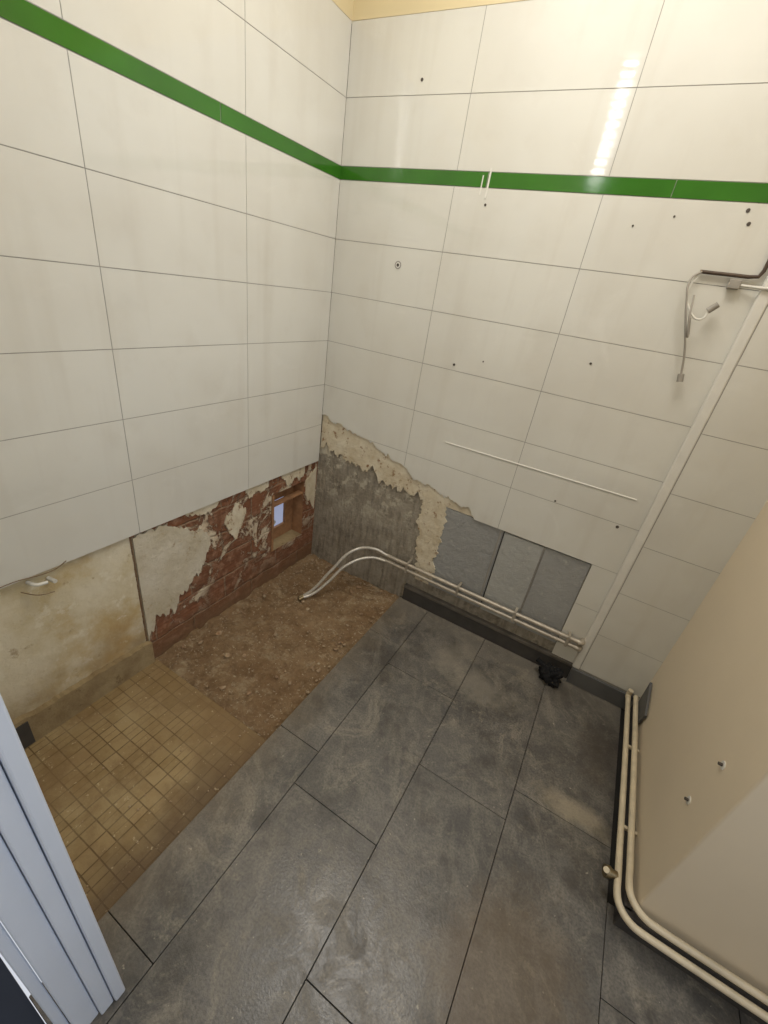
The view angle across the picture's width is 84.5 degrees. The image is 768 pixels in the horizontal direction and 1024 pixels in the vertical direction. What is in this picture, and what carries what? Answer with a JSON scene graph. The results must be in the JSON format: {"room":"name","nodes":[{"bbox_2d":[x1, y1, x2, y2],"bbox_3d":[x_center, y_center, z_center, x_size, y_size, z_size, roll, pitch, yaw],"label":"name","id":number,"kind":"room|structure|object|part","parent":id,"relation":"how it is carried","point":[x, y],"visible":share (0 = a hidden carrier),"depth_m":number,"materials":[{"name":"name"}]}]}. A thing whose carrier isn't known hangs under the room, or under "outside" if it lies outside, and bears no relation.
{"room":"bathroom","nodes":[
{"label":"bathroom","id":0,"kind":"room"},
{"bbox_2d":[2,838,92,1001],"bbox_3d":[-0.791,-0.226,0.460,0.835,2.750,0.070,22,31,23],"label":"wall","id":1,"kind":"structure","parent":0,"point":[2,838],"depth_m":0.69,"materials":[{"name":"paint"}]},
{"bbox_2d":[0,835,97,1023],"bbox_3d":[-0.506,0.155,0.405,0.070,2.120,0.056,22,31,23],"label":"door frame","id":2,"kind":"structure","parent":1,"relation":"attached to","point":[21,914],"depth_m":0.69,"materials":[{"name":"white paint"}]},
{"bbox_3d":[-0.520,0.161,0.390,0.062,2.120,0.016,22,31,23],"label":"architrave","id":3,"kind":"part","parent":2,"relation":"part of","materials":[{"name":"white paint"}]},
{"bbox_2d":[0,765,112,1014],"bbox_3d":[-0.458,0.152,0.426,0.024,2.120,0.026,22,31,23],"label":"jamb rebate","id":4,"kind":"object","parent":1,"relation":"attached to","point":[16,832],"depth_m":0.65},
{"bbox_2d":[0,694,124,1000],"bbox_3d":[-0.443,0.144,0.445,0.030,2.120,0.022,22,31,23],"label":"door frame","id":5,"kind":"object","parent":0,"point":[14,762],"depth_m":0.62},
{"bbox_2d":[0,461,317,719],"bbox_3d":[-0.695,-0.649,1.284,0.100,2.760,1.640,22,31,23],"label":"wall","id":6,"kind":"structure","parent":0,"point":[93,617],"depth_m":1.47,"materials":[{"name":"red brick"}]},
{"bbox_2d":[0,561,65,595],"bbox_3d":[-1.045,0.243,1.120,0.043,0.102,0.371,22,31,23],"label":"cable","id":7,"kind":"object","parent":6,"relation":"attached to","point":[48,578],"visible":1,"depth_m":1.20,"materials":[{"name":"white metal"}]},
{"bbox_2d":[12,537,154,749],"bbox_3d":[-1.047,0.452,1.344,0.034,0.605,0.600,22,31,23],"label":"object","id":8,"kind":"object","parent":6,"relation":"attached to","point":[32,726],"visible":0.85,"depth_m":1.47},
{"bbox_2d":[0,0,340,178],"bbox_3d":[-0.577,-1.057,1.026,0.014,0.041,1.609,22,31,23],"label":"band","id":9,"kind":"object","parent":6,"relation":"attached to","point":[22,13],"visible":1,"depth_m":1.01,"materials":[{"name":"green tile"}]},
{"bbox_2d":[0,0,345,530],"bbox_3d":[-0.635,-0.710,1.214,0.012,1.641,1.610,22,31,23],"label":"grout","id":10,"kind":"object","parent":6,"relation":"attached to","point":[25,0],"visible":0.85,"depth_m":1.17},
{"bbox_2d":[0,0,351,588],"bbox_3d":[-0.635,-0.710,1.214,0.014,1.641,1.608,22,31,23],"label":"tiles","id":11,"kind":"structure","parent":6,"relation":"attached to","point":[129,130],"depth_m":1.21,"materials":[{"name":"white tile"}]},
{"bbox_2d":[132,464,316,640],"bbox_3d":[-0.643,0.121,1.958,0.010,0.498,1.012,22,31,23],"label":"remains","id":12,"kind":"object","parent":6,"relation":"attached to","point":[168,559],"visible":0.96,"depth_m":1.65,"materials":[{"name":"beige paint"}]},
{"bbox_2d":[270,481,303,551],"bbox_3d":[-0.540,0.006,2.213,0.102,0.326,0.241,22,31,23],"label":"wall niche","id":13,"kind":"object","parent":6,"relation":"in","point":[290,528],"visible":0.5,"depth_m":2.29,"materials":[{"name":"red brick"}]},
{"bbox_2d":[332,0,353,20],"bbox_3d":[-0.484,-1.627,0.719,0.014,0.464,1.610,22,31,23],"label":"paint","id":14,"kind":"object","parent":6,"relation":"attached to","point":[346,6],"visible":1,"depth_m":1.43,"materials":[{"name":"beige paint"}]},
{"bbox_2d":[274,496,283,525],"bbox_3d":[-0.545,-0.626,2.459,0.480,1.660,2.800,22,31,23],"label":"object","id":15,"kind":"structure","parent":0,"point":[278,510],"depth_m":2.92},
{"bbox_2d":[0,554,759,1023],"bbox_3d":[-0.330,1.184,0.858,3.300,0.052,3.214,22,31,23],"label":"floor","id":16,"kind":"structure","parent":0,"point":[428,836],"depth_m":1.28,"materials":[{"name":"tile"}]},
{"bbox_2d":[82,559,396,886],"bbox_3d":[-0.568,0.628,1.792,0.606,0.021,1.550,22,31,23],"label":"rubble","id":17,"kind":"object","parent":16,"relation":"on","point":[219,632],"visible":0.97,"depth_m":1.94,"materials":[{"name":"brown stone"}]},
{"bbox_2d":[298,546,584,650],"bbox_3d":[0.247,0.440,2.092,1.346,0.288,0.277,15,29,10],"label":"pipes","id":18,"kind":"object","parent":16,"relation":"on","point":[580,642],"visible":1,"depth_m":2.04,"materials":[{"name":"metal"}]},
{"bbox_2d":[536,657,563,687],"bbox_3d":[0.743,0.716,1.907,0.131,0.082,0.110,22,31,23],"label":"rag","id":19,"kind":"object","parent":16,"relation":"on","point":[550,674],"visible":1,"depth_m":1.88,"materials":[{"name":"fabric"}]},
{"bbox_2d":[311,0,767,662],"bbox_3d":[0.539,-0.618,1.602,2.040,2.760,0.115,22,31,23],"label":"wall","id":20,"kind":"structure","parent":0,"point":[592,121],"depth_m":1.47,"materials":[{"name":"white tile"}]},
{"bbox_2d":[479,168,491,198],"bbox_3d":[0.344,-1.116,1.435,0.028,0.084,0.002,22,31,23],"label":"drip","id":21,"kind":"object","parent":20,"relation":"attached to","point":[491,168],"visible":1,"depth_m":1.44,"materials":[{"name":"white paint"}]},
{"bbox_2d":[445,442,636,500],"bbox_3d":[0.594,-0.174,1.690,0.765,0.011,0.006,22,31,23],"label":"sealant line","id":22,"kind":"object","parent":20,"relation":"attached to","point":[445,442],"visible":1,"depth_m":1.67,"materials":[{"name":"white plastic"}]},
{"bbox_2d":[395,78,750,528],"bbox_3d":[0.507,-0.700,1.517,1.118,1.306,0.004,22,31,23],"label":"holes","id":23,"kind":"object","parent":20,"relation":"attached to","point":[398,263],"visible":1,"depth_m":1.60,"materials":[{"name":"plastic"}]},
{"bbox_2d":[402,583,767,1023],"bbox_3d":[0.771,0.920,1.532,2.040,0.094,0.859,22,31,23],"label":"baseboard","id":24,"kind":"structure","parent":20,"relation":"attached to","point":[489,631],"depth_m":1.88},
{"bbox_2d":[638,682,651,724],"bbox_3d":[1.030,0.773,1.679,0.008,0.145,0.140,22,31,23],"label":"baseboard","id":25,"kind":"structure","parent":20,"relation":"attached to","point":[643,704],"depth_m":1.67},
{"bbox_2d":[566,305,767,707],"bbox_3d":[1.099,0.035,1.467,0.305,1.790,0.026,22,31,23],"label":"tiles","id":26,"kind":"structure","parent":20,"relation":"attached to","point":[720,490],"depth_m":1.47,"materials":[{"name":"tile"}]},
{"bbox_2d":[572,275,767,668],"bbox_3d":[0.983,-0.049,1.498,0.032,1.705,0.026,22,31,23],"label":"bead","id":27,"kind":"object","parent":26,"relation":"attached to","point":[760,303],"visible":1,"depth_m":1.41},
{"bbox_2d":[676,260,767,381],"bbox_3d":[1.014,-0.696,1.169,0.249,0.680,0.048,22,31,23],"label":"cables","id":28,"kind":"object","parent":20,"relation":"attached to","point":[734,284],"visible":1,"depth_m":1.23,"materials":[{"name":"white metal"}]},
{"bbox_2d":[632,500,767,994],"bbox_3d":[1.466,0.007,0.716,0.938,2.750,0.845,22,31,23],"label":"wall","id":29,"kind":"structure","parent":0,"point":[701,866],"depth_m":1.09,"materials":[{"name":"beige paint"}]},
{"bbox_2d":[684,796,690,804],"bbox_3d":[0.784,0.743,1.092,0.013,0.022,0.022,22,31,23],"label":"screw","id":30,"kind":"object","parent":29,"relation":"attached to","point":[688,799],"visible":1,"depth_m":1.09,"materials":[{"name":"grey metal"}]},
{"bbox_2d":[613,688,767,1022],"bbox_3d":[1.217,1.072,1.276,0.934,0.045,0.870,22,31,23],"label":"pipes","id":31,"kind":"object","parent":29,"relation":"attached to","point":[630,828],"visible":1,"depth_m":1.13,"materials":[{"name":"white metal"}]},
{"bbox_2d":[602,864,618,879],"bbox_3d":[0.642,1.023,1.201,0.043,0.042,0.036,22,31,23],"label":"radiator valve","id":32,"kind":"object","parent":31,"relation":"attached to","point":[608,872],"visible":1,"depth_m":1.19,"materials":[{"name":"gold metal"}]},
{"bbox_3d":[0.633,1.017,1.198,0.028,0.030,0.016,3,29,-12],"label":"stem","id":33,"kind":"part","parent":32,"relation":"part of","materials":[{"name":"metal"}]},
{"bbox_2d":[718,760,725,769],"bbox_3d":[0.803,0.601,1.005,0.013,0.022,0.022,22,31,23],"label":"screw","id":34,"kind":"object","parent":29,"relation":"attached to","point":[722,764],"visible":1,"depth_m":1.00,"materials":[{"name":"white plastic"}]}
]}

